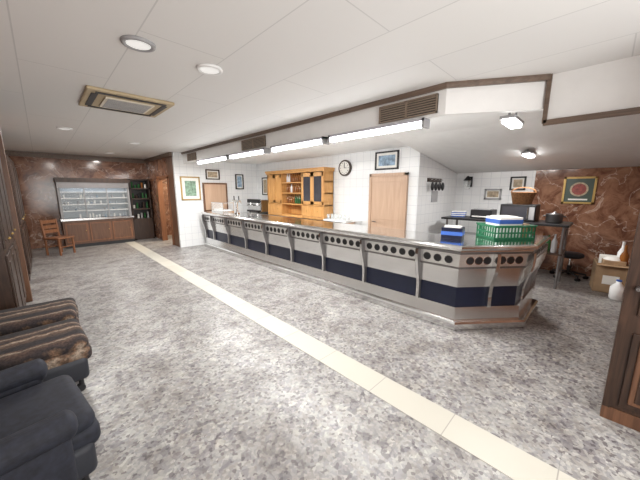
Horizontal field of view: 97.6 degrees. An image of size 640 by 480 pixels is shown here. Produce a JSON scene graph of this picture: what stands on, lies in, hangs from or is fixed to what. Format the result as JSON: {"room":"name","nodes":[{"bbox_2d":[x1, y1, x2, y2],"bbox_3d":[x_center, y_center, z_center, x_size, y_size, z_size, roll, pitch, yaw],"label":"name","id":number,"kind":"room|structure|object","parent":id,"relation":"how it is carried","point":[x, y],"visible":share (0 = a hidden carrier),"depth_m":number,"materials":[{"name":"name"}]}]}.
{"room":"cafeteria","nodes":[
{"label":"cafeteria","id":0,"kind":"room"},
{"bbox_2d":[9,156,171,248],"bbox_3d":[-7.110,-1.374,9.538,5.400,2.800,0.100,-10,14,-44],"label":"wall","id":1,"kind":"structure","parent":0,"point":[36,175],"depth_m":8.45,"materials":[{"name":"red stone"}]},
{"bbox_2d":[5,150,146,163],"bbox_3d":[-7.552,-2.587,8.765,3.700,0.140,0.060,-10,14,-44],"label":"trim","id":2,"kind":"structure","parent":1,"relation":"attached to","point":[8,152],"depth_m":8.61,"materials":[{"name":"brown wood"}]},
{"bbox_2d":[146,156,179,246],"bbox_3d":[-5.238,-1.341,9.351,0.100,2.800,2.800,-10,14,-44],"label":"wall","id":3,"kind":"structure","parent":0,"point":[163,166],"depth_m":9.12,"materials":[{"name":"brown stone"}]},
{"bbox_2d":[144,152,171,161],"bbox_3d":[-5.273,-2.656,9.038,0.060,0.100,2.740,-10,14,-44],"label":"trim","id":4,"kind":"structure","parent":3,"relation":"attached to","point":[167,154],"depth_m":8.81,"materials":[{"name":"brown wood"}]},
{"bbox_2d":[156,175,174,244],"bbox_3d":[-5.009,-0.990,9.178,0.160,2.170,1.170,-10,14,-44],"label":"trim","id":5,"kind":"structure","parent":3,"relation":"attached to","point":[158,178],"depth_m":9.45,"materials":[{"name":"brown wood"}]},
{"bbox_2d":[172,152,257,247],"bbox_3d":[-3.240,-1.329,9.285,2.850,2.800,0.100,-10,14,-44],"label":"wall","id":6,"kind":"structure","parent":0,"point":[191,229],"depth_m":8.76,"materials":[{"name":"white tile"}]},
{"bbox_2d":[180,176,200,199],"bbox_3d":[-3.913,-1.561,8.476,0.570,0.700,0.029,-10,14,-44],"label":"framed picture","id":7,"kind":"object","parent":6,"relation":"attached to","point":[190,186],"visible":1,"depth_m":8.47,"materials":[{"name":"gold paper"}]},
{"bbox_2d":[205,169,219,179],"bbox_3d":[-3.408,-2.076,8.891,0.450,0.310,0.029,-10,14,-44],"label":"framed picture","id":8,"kind":"object","parent":6,"relation":"attached to","point":[210,174],"visible":1,"depth_m":8.88,"materials":[{"name":"beige paper"}]},
{"bbox_2d":[202,183,227,210],"bbox_3d":[-3.367,-1.386,9.036,0.800,0.900,0.053,-10,14,-44],"label":"door","id":9,"kind":"structure","parent":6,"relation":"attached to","point":[212,192],"depth_m":8.98,"materials":[{"name":"brown wood"}]},
{"bbox_2d":[235,174,243,188],"bbox_3d":[-2.749,-1.988,9.566,0.300,0.500,0.029,-10,14,-44],"label":"framed picture","id":10,"kind":"object","parent":6,"relation":"attached to","point":[239,180],"visible":1,"depth_m":9.56,"materials":[{"name":"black paper"}]},
{"bbox_2d":[0,0,639,158],"bbox_3d":[-2.406,-1.965,4.587,5.400,0.100,13.700,-10,14,-44],"label":"ceiling","id":11,"kind":"structure","parent":0,"point":[282,62],"depth_m":2.28,"materials":[{"name":"white paint"}]},
{"bbox_2d":[56,127,72,129],"bbox_3d":[-4.524,-1.970,4.960,0.230,0.020,0.230,-10,14,-44],"label":"recessed light","id":12,"kind":"object","parent":11,"relation":"in","point":[60,128],"visible":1,"depth_m":4.93,"materials":[{"name":"white plastic"}]},
{"bbox_2d":[78,85,174,117],"bbox_3d":[-2.428,-1.695,3.515,0.860,0.056,0.860,-10,14,-44],"label":"air conditioner cassette","id":13,"kind":"object","parent":11,"relation":"attached to","point":[93,97],"visible":1,"depth_m":3.38,"materials":[{"name":"beige plastic"}]},
{"bbox_2d":[120,35,155,52],"bbox_3d":[-1.356,-1.459,2.091,0.230,0.020,0.230,-10,14,-44],"label":"recessed light","id":14,"kind":"object","parent":11,"relation":"in","point":[137,43],"visible":1,"depth_m":2.07,"materials":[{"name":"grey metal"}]},
{"bbox_2d":[196,63,222,75],"bbox_3d":[-0.999,-1.538,2.534,0.230,0.020,0.230,-10,14,-44],"label":"recessed light","id":15,"kind":"object","parent":11,"relation":"in","point":[204,68],"visible":1,"depth_m":2.52,"materials":[{"name":"white plastic"}]},
{"bbox_2d":[183,81,546,162],"bbox_3d":[-0.898,-1.923,5.492,0.548,0.300,8.360,-10,14,-44],"label":"fascia","id":16,"kind":"object","parent":11,"relation":"attached to","point":[529,96],"visible":0.55,"depth_m":2.94,"materials":[{"name":"white paint"}]},
{"bbox_2d":[187,152,196,160],"bbox_3d":[-3.547,-2.297,7.736,0.029,0.190,0.600,-10,14,-44],"label":"vent grille","id":17,"kind":"object","parent":16,"relation":"attached to","point":[192,156],"visible":1,"depth_m":7.72,"materials":[{"name":"black plastic"}]},
{"bbox_2d":[196,155,231,164],"bbox_3d":[-2.644,-1.973,6.915,0.140,0.099,1.700,-10,14,-44],"label":"light","id":18,"kind":"object","parent":16,"relation":"attached to","point":[223,157],"visible":0.85,"depth_m":6.76,"materials":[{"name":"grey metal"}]},
{"bbox_2d":[228,148,269,158],"bbox_3d":[-1.486,-1.767,5.758,0.140,0.099,1.400,-10,14,-44],"label":"light","id":19,"kind":"object","parent":16,"relation":"attached to","point":[260,150],"visible":0.98,"depth_m":5.61,"materials":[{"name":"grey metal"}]},
{"bbox_2d":[241,135,265,150],"bbox_3d":[-1.318,-1.901,5.510,0.029,0.190,0.850,-10,14,-44],"label":"vent grille","id":20,"kind":"object","parent":16,"relation":"attached to","point":[260,141],"visible":1,"depth_m":5.47,"materials":[{"name":"black plastic"}]},
{"bbox_2d":[270,136,329,152],"bbox_3d":[-0.380,-1.570,4.654,0.140,0.099,1.350,-10,14,-44],"label":"light","id":21,"kind":"object","parent":16,"relation":"attached to","point":[319,140],"visible":0.94,"depth_m":4.54,"materials":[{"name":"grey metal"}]},
{"bbox_2d":[181,74,550,153],"bbox_3d":[-0.930,-2.037,5.421,0.522,0.050,8.384,-10,14,-44],"label":"trim","id":22,"kind":"structure","parent":16,"relation":"attached to","point":[541,77],"depth_m":3.15,"materials":[{"name":"brown wood"}]},
{"bbox_2d":[328,117,429,143],"bbox_3d":[0.673,-1.383,3.602,0.140,0.099,1.450,-10,14,-44],"label":"light","id":23,"kind":"object","parent":16,"relation":"attached to","point":[418,123],"visible":1,"depth_m":3.45,"materials":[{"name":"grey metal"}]},
{"bbox_2d":[379,93,438,123],"bbox_3d":[0.989,-1.490,3.207,0.029,0.190,0.720,-10,14,-44],"label":"vent grille","id":24,"kind":"object","parent":16,"relation":"attached to","point":[425,105],"visible":1,"depth_m":3.17,"materials":[{"name":"brown wood"}]},
{"bbox_2d":[541,73,639,125],"bbox_3d":[2.521,-1.284,2.361,0.030,0.460,0.990,-10,14,-44],"label":"trim","id":25,"kind":"structure","parent":16,"relation":"attached to","point":[636,110],"depth_m":2.56,"materials":[{"name":"brown wood"}]},
{"bbox_2d":[542,55,639,124],"bbox_3d":[2.560,-1.300,2.397,0.080,0.440,0.990,-10,14,-44],"label":"fascia","id":26,"kind":"object","parent":11,"relation":"attached to","point":[612,85],"depth_m":2.46,"materials":[{"name":"white paint"}]},
{"bbox_2d":[26,235,639,479],"bbox_3d":[-1.125,0.681,6.270,8.900,0.100,13.800,-10,14,-44],"label":"floor","id":27,"kind":"structure","parent":0,"point":[181,384],"depth_m":2.64,"materials":[{"name":"stone"}]},
{"bbox_2d":[0,159,25,309],"bbox_3d":[-4.168,-0.177,3.390,0.575,2.600,1.550,-10,14,-44],"label":"tall cabinet","id":28,"kind":"object","parent":27,"relation":"on","point":[12,285],"visible":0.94,"depth_m":3.26,"materials":[{"name":"brown wood"}]},
{"bbox_2d":[0,129,32,301],"bbox_3d":[-4.588,-0.415,4.153,0.110,2.800,0.110,-10,14,-44],"label":"wood post","id":29,"kind":"object","parent":27,"relation":"on","point":[17,236],"visible":0.52,"depth_m":4.17,"materials":[{"name":"brown wood"}]},
{"bbox_2d":[5,154,31,280],"bbox_3d":[-6.460,-0.464,5.715,0.595,2.350,2.000,-10,14,-44],"label":"tall cabinet","id":30,"kind":"object","parent":27,"relation":"on","point":[13,175],"visible":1,"depth_m":5.39,"materials":[{"name":"brown wood"}]},
{"bbox_2d":[0,298,78,335],"bbox_3d":[-3.030,0.823,2.848,0.860,0.820,0.660,-9,13,-41],"label":"chair","id":31,"kind":"object","parent":27,"relation":"on","point":[17,319],"visible":0.34,"depth_m":2.83,"materials":[{"name":"brown fabric"}]},
{"bbox_2d":[0,318,91,391],"bbox_3d":[-2.487,0.920,2.306,0.660,0.820,0.860,9,13,41],"label":"chair","id":32,"kind":"object","parent":27,"relation":"on","point":[64,346],"visible":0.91,"depth_m":2.33,"materials":[{"name":"brown fabric"}]},
{"bbox_2d":[0,358,100,479],"bbox_3d":[-1.770,1.070,1.464,0.890,0.820,0.860,8,13,37],"label":"armchair","id":33,"kind":"object","parent":27,"relation":"on","point":[49,430],"visible":1,"depth_m":1.54,"materials":[{"name":"black leather"}]},
{"bbox_2d":[39,218,75,255],"bbox_3d":[-7.098,-0.089,7.593,0.506,0.952,0.460,1,10,5],"label":"wooden chair","id":34,"kind":"object","parent":27,"relation":"on","point":[58,238],"visible":1,"depth_m":7.50,"materials":[{"name":"brown wood"}]},
{"bbox_2d":[53,177,134,248],"bbox_3d":[-7.136,-0.909,8.982,1.820,2.080,0.720,-10,14,-44],"label":"glass display cabinet","id":35,"kind":"object","parent":27,"relation":"on","point":[95,211],"visible":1,"depth_m":8.89,"materials":[{"name":"brown wood"}]},
{"bbox_2d":[128,179,154,239],"bbox_3d":[-6.372,-1.093,9.956,0.600,2.100,0.380,-10,14,-44],"label":"tall cabinet","id":36,"kind":"object","parent":27,"relation":"on","point":[139,189],"visible":0.97,"depth_m":9.94,"materials":[{"name":"black wood"}]},
{"bbox_2d":[244,212,361,224],"bbox_3d":[-0.822,-0.250,8.447,0.610,0.970,4.700,-10,14,-44],"label":"countertop","id":37,"kind":"structure","parent":27,"relation":"on","point":[355,222],"depth_m":7.52,"materials":[{"name":"metal"}]},
{"bbox_2d":[247,199,267,212],"bbox_3d":[-2.119,-1.161,9.511,0.582,0.450,0.800,-10,14,-44],"label":"espresso machine","id":38,"kind":"object","parent":37,"relation":"on","point":[254,205],"visible":0.84,"depth_m":9.28,"materials":[{"name":"metal"}]},
{"bbox_2d":[265,167,334,218],"bbox_3d":[-0.684,-1.380,8.234,0.410,1.330,2.650,-10,14,-44],"label":"hutch","id":39,"kind":"object","parent":37,"relation":"on","point":[305,192],"visible":1,"depth_m":7.83,"materials":[{"name":"brown wood"}]},
{"bbox_2d":[323,218,353,221],"bbox_3d":[0.456,-0.567,7.024,0.300,0.148,0.750,-10,14,-44],"label":"tray","id":40,"kind":"object","parent":37,"relation":"on","point":[331,219],"visible":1,"depth_m":6.97,"materials":[{"name":"white plastic"}]},
{"bbox_2d":[125,241,576,479],"bbox_3d":[-2.013,0.846,5.053,0.270,0.003,12.900,-10,14,-44],"label":"floor strip","id":41,"kind":"object","parent":27,"relation":"on","point":[515,463],"visible":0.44,"depth_m":2.33,"materials":[{"name":"beige tile"}]},
{"bbox_2d":[201,211,549,330],"bbox_3d":[-0.173,0.071,6.343,1.695,1.075,8.127,-10,14,-44],"label":"bar counter","id":42,"kind":"object","parent":27,"relation":"on","point":[473,282],"depth_m":4.04,"materials":[{"name":"metal"}]},
{"bbox_2d":[211,202,233,212],"bbox_3d":[-2.946,-0.997,8.462,0.350,0.285,0.750,-10,14,-44],"label":"display case","id":43,"kind":"object","parent":42,"relation":"on","point":[222,210],"visible":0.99,"depth_m":8.30,"materials":[{"name":"metal"}]},
{"bbox_2d":[232,196,240,213],"bbox_3d":[-2.311,-0.977,7.782,0.148,0.485,0.360,-10,14,-44],"label":"tap","id":44,"kind":"object","parent":42,"relation":"on","point":[234,200],"visible":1,"depth_m":7.76,"materials":[{"name":"metal"}]},
{"bbox_2d":[441,225,464,239],"bbox_3d":[1.815,-0.110,3.825,0.262,0.165,0.222,7,12,33],"label":"box","id":45,"kind":"object","parent":42,"relation":"on","point":[447,231],"visible":1,"depth_m":3.74,"materials":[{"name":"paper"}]},
{"bbox_2d":[476,215,537,239],"bbox_3d":[2.537,-0.181,3.836,0.580,0.300,0.400,-1,10,-5],"label":"plastic crate","id":46,"kind":"object","parent":42,"relation":"on","point":[495,227],"visible":1,"depth_m":3.69,"materials":[{"name":"plastic"}]},
{"bbox_2d":[441,216,572,288],"bbox_3d":[3.671,0.143,5.756,0.750,1.140,2.120,-10,14,-44],"label":"table","id":47,"kind":"object","parent":27,"relation":"on","point":[553,250],"visible":0.31,"depth_m":4.99,"materials":[{"name":"black metal"}]},
{"bbox_2d":[451,210,466,216],"bbox_3d":[3.108,-0.589,6.266,0.280,0.118,0.235,7,12,33],"label":"paper stack","id":48,"kind":"object","parent":47,"relation":"on","point":[453,213],"visible":0.99,"depth_m":6.17,"materials":[{"name":"white paper"}]},
{"bbox_2d":[470,208,496,218],"bbox_3d":[3.453,-0.567,5.926,0.450,0.193,0.400,-10,14,-44],"label":"printer","id":49,"kind":"object","parent":47,"relation":"on","point":[477,212],"visible":0.8,"depth_m":5.82,"materials":[{"name":"black plastic"}]},
{"bbox_2d":[500,203,540,221],"bbox_3d":[3.886,-0.541,5.458,0.488,0.308,0.570,-10,14,-44],"label":"microwave oven","id":50,"kind":"object","parent":47,"relation":"on","point":[530,213],"visible":0.85,"depth_m":5.27,"materials":[{"name":"black plastic"}]},
{"bbox_2d":[510,187,536,204],"bbox_3d":[3.899,-0.852,5.380,0.430,0.330,0.430,-10,14,-44],"label":"wicker basket","id":51,"kind":"object","parent":50,"relation":"on","point":[519,198],"visible":1,"depth_m":5.26,"materials":[{"name":"brown wicker"}]},
{"bbox_2d":[543,212,565,222],"bbox_3d":[4.193,-0.407,5.012,0.247,0.200,0.247,0,10,0],"label":"cooking pot","id":52,"kind":"object","parent":47,"relation":"on","point":[554,217],"visible":1,"depth_m":4.93,"materials":[{"name":"metal"}]},
{"bbox_2d":[549,251,588,281],"bbox_3d":[4.964,0.499,5.552,0.608,0.510,0.515,2,10,9],"label":"stool","id":53,"kind":"object","parent":27,"relation":"on","point":[568,254],"visible":0.79,"depth_m":5.48,"materials":[{"name":"black plastic"}]},
{"bbox_2d":[589,242,628,292],"bbox_3d":[4.980,0.458,4.790,0.400,0.858,0.500,8,13,38],"label":"cardboard box","id":54,"kind":"object","parent":27,"relation":"on","point":[607,269],"visible":0.96,"depth_m":4.73,"materials":[{"name":"cardboard"}]},
{"bbox_2d":[608,279,624,300],"bbox_3d":[4.732,0.791,4.453,0.180,0.320,0.180,-10,14,-44],"label":"water jug","id":55,"kind":"object","parent":27,"relation":"on","point":[616,291],"visible":0.94,"depth_m":4.41,"materials":[{"name":"white plastic"}]},
{"bbox_2d":[256,146,421,230],"bbox_3d":[-0.078,-1.021,8.071,0.100,2.620,6.120,-10,14,-44],"label":"wall","id":56,"kind":"structure","parent":0,"point":[350,192],"depth_m":6.91,"materials":[{"name":"white tile"}]},
{"bbox_2d":[262,177,267,194],"bbox_3d":[-1.904,-1.861,9.708,0.029,0.600,0.350,-10,14,-44],"label":"framed picture","id":57,"kind":"object","parent":56,"relation":"attached to","point":[264,179],"visible":0.75,"depth_m":9.73,"materials":[{"name":"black paper"}]},
{"bbox_2d":[338,160,351,175],"bbox_3d":[0.629,-1.820,7.082,0.060,0.400,0.400,-10,14,-44],"label":"wall clock","id":58,"kind":"object","parent":56,"relation":"attached to","point":[345,167],"visible":1,"depth_m":7.05,"materials":[{"name":"white plastic"}]},
{"bbox_2d":[375,150,399,169],"bbox_3d":[1.484,-1.771,6.235,0.029,0.400,0.600,-10,14,-44],"label":"framed picture","id":59,"kind":"object","parent":56,"relation":"attached to","point":[385,160],"visible":1,"depth_m":6.22,"materials":[{"name":"blue paper"}]},
{"bbox_2d":[368,172,408,229],"bbox_3d":[1.501,-0.452,6.388,0.110,2.090,0.960,-10,14,-44],"label":"door","id":60,"kind":"structure","parent":56,"relation":"in","point":[388,192],"depth_m":6.27,"materials":[{"name":"beige wood"}]},
{"bbox_2d":[217,110,542,163],"bbox_3d":[0.950,-2.140,6.597,4.600,0.100,9.550,-10,14,-44],"label":"ceiling","id":61,"kind":"structure","parent":0,"point":[446,123],"depth_m":5.37,"materials":[{"name":"white paint"}]},
{"bbox_2d":[499,112,523,128],"bbox_3d":[2.144,-1.373,3.116,0.460,0.190,0.140,-10,14,-44],"label":"lamp","id":62,"kind":"object","parent":61,"relation":"hanging from","point":[513,121],"visible":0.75,"depth_m":3.02,"materials":[{"name":"white glass"}]},
{"bbox_2d":[418,154,456,233],"bbox_3d":[2.819,-0.781,6.722,2.100,2.620,0.100,-10,14,-44],"label":"wall","id":63,"kind":"structure","parent":0,"point":[430,213],"depth_m":6.48,"materials":[{"name":"white tile"}]},
{"bbox_2d":[427,178,443,201],"bbox_3d":[2.613,-1.116,6.296,0.700,0.530,0.122,-10,14,-44],"label":"wall hook rack","id":64,"kind":"object","parent":63,"relation":"attached to","point":[434,194],"visible":1,"depth_m":6.29,"materials":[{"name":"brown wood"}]},
{"bbox_2d":[395,114,639,172],"bbox_3d":[3.564,-1.552,4.949,3.100,0.480,3.220,-10,14,-44],"label":"ceiling","id":65,"kind":"structure","parent":0,"point":[612,141],"depth_m":4.62,"materials":[{"name":"white paint"}]},
{"bbox_2d":[521,149,535,157],"bbox_3d":[3.642,-1.504,4.878,0.460,0.110,0.140,-10,14,-44],"label":"lamp","id":66,"kind":"object","parent":65,"relation":"attached to","point":[529,154],"visible":0.99,"depth_m":4.76,"materials":[{"name":"grey metal"}]},
{"bbox_2d":[453,166,639,276],"bbox_3d":[4.700,-0.696,6.246,0.100,2.620,3.230,-10,14,-44],"label":"wall","id":67,"kind":"structure","parent":0,"point":[600,227],"depth_m":5.68,"materials":[{"name":"red stone"}]},
{"bbox_2d":[463,176,472,186],"bbox_3d":[3.655,-1.418,6.904,0.299,0.312,0.200,-10,14,-44],"label":"wall lantern","id":68,"kind":"object","parent":67,"relation":"attached to","point":[469,179],"visible":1,"depth_m":6.94,"materials":[{"name":"black metal"}]},
{"bbox_2d":[484,189,501,199],"bbox_3d":[4.120,-1.093,6.678,0.029,0.250,0.350,-10,14,-44],"label":"framed picture","id":69,"kind":"object","parent":67,"relation":"attached to","point":[495,194],"visible":1,"depth_m":6.67,"materials":[{"name":"beige paper"}]},
{"bbox_2d":[509,176,526,189],"bbox_3d":[4.453,-1.275,6.302,0.029,0.300,0.300,-10,14,-44],"label":"framed picture","id":70,"kind":"object","parent":67,"relation":"attached to","point":[515,182],"visible":0.95,"depth_m":6.30,"materials":[{"name":"white paper"}]},
{"bbox_2d":[561,176,597,203],"bbox_3d":[5.180,-0.993,5.604,0.029,0.530,0.490,-10,14,-44],"label":"sign","id":71,"kind":"object","parent":67,"relation":"attached to","point":[576,190],"visible":1,"depth_m":5.59,"materials":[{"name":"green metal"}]},
{"bbox_3d":[2.870,0.071,1.425,0.100,2.800,1.150,-10,14,-44],"label":"wall","id":72,"kind":"structure","parent":0,"visible":0},
{"bbox_2d":[600,213,639,431],"bbox_3d":[2.461,0.381,1.684,0.110,2.100,0.850,-10,14,-44],"label":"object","id":73,"kind":"structure","parent":72,"relation":"in","point":[620,404],"depth_m":2.02,"materials":[{"name":"brown wood"}]}
]}

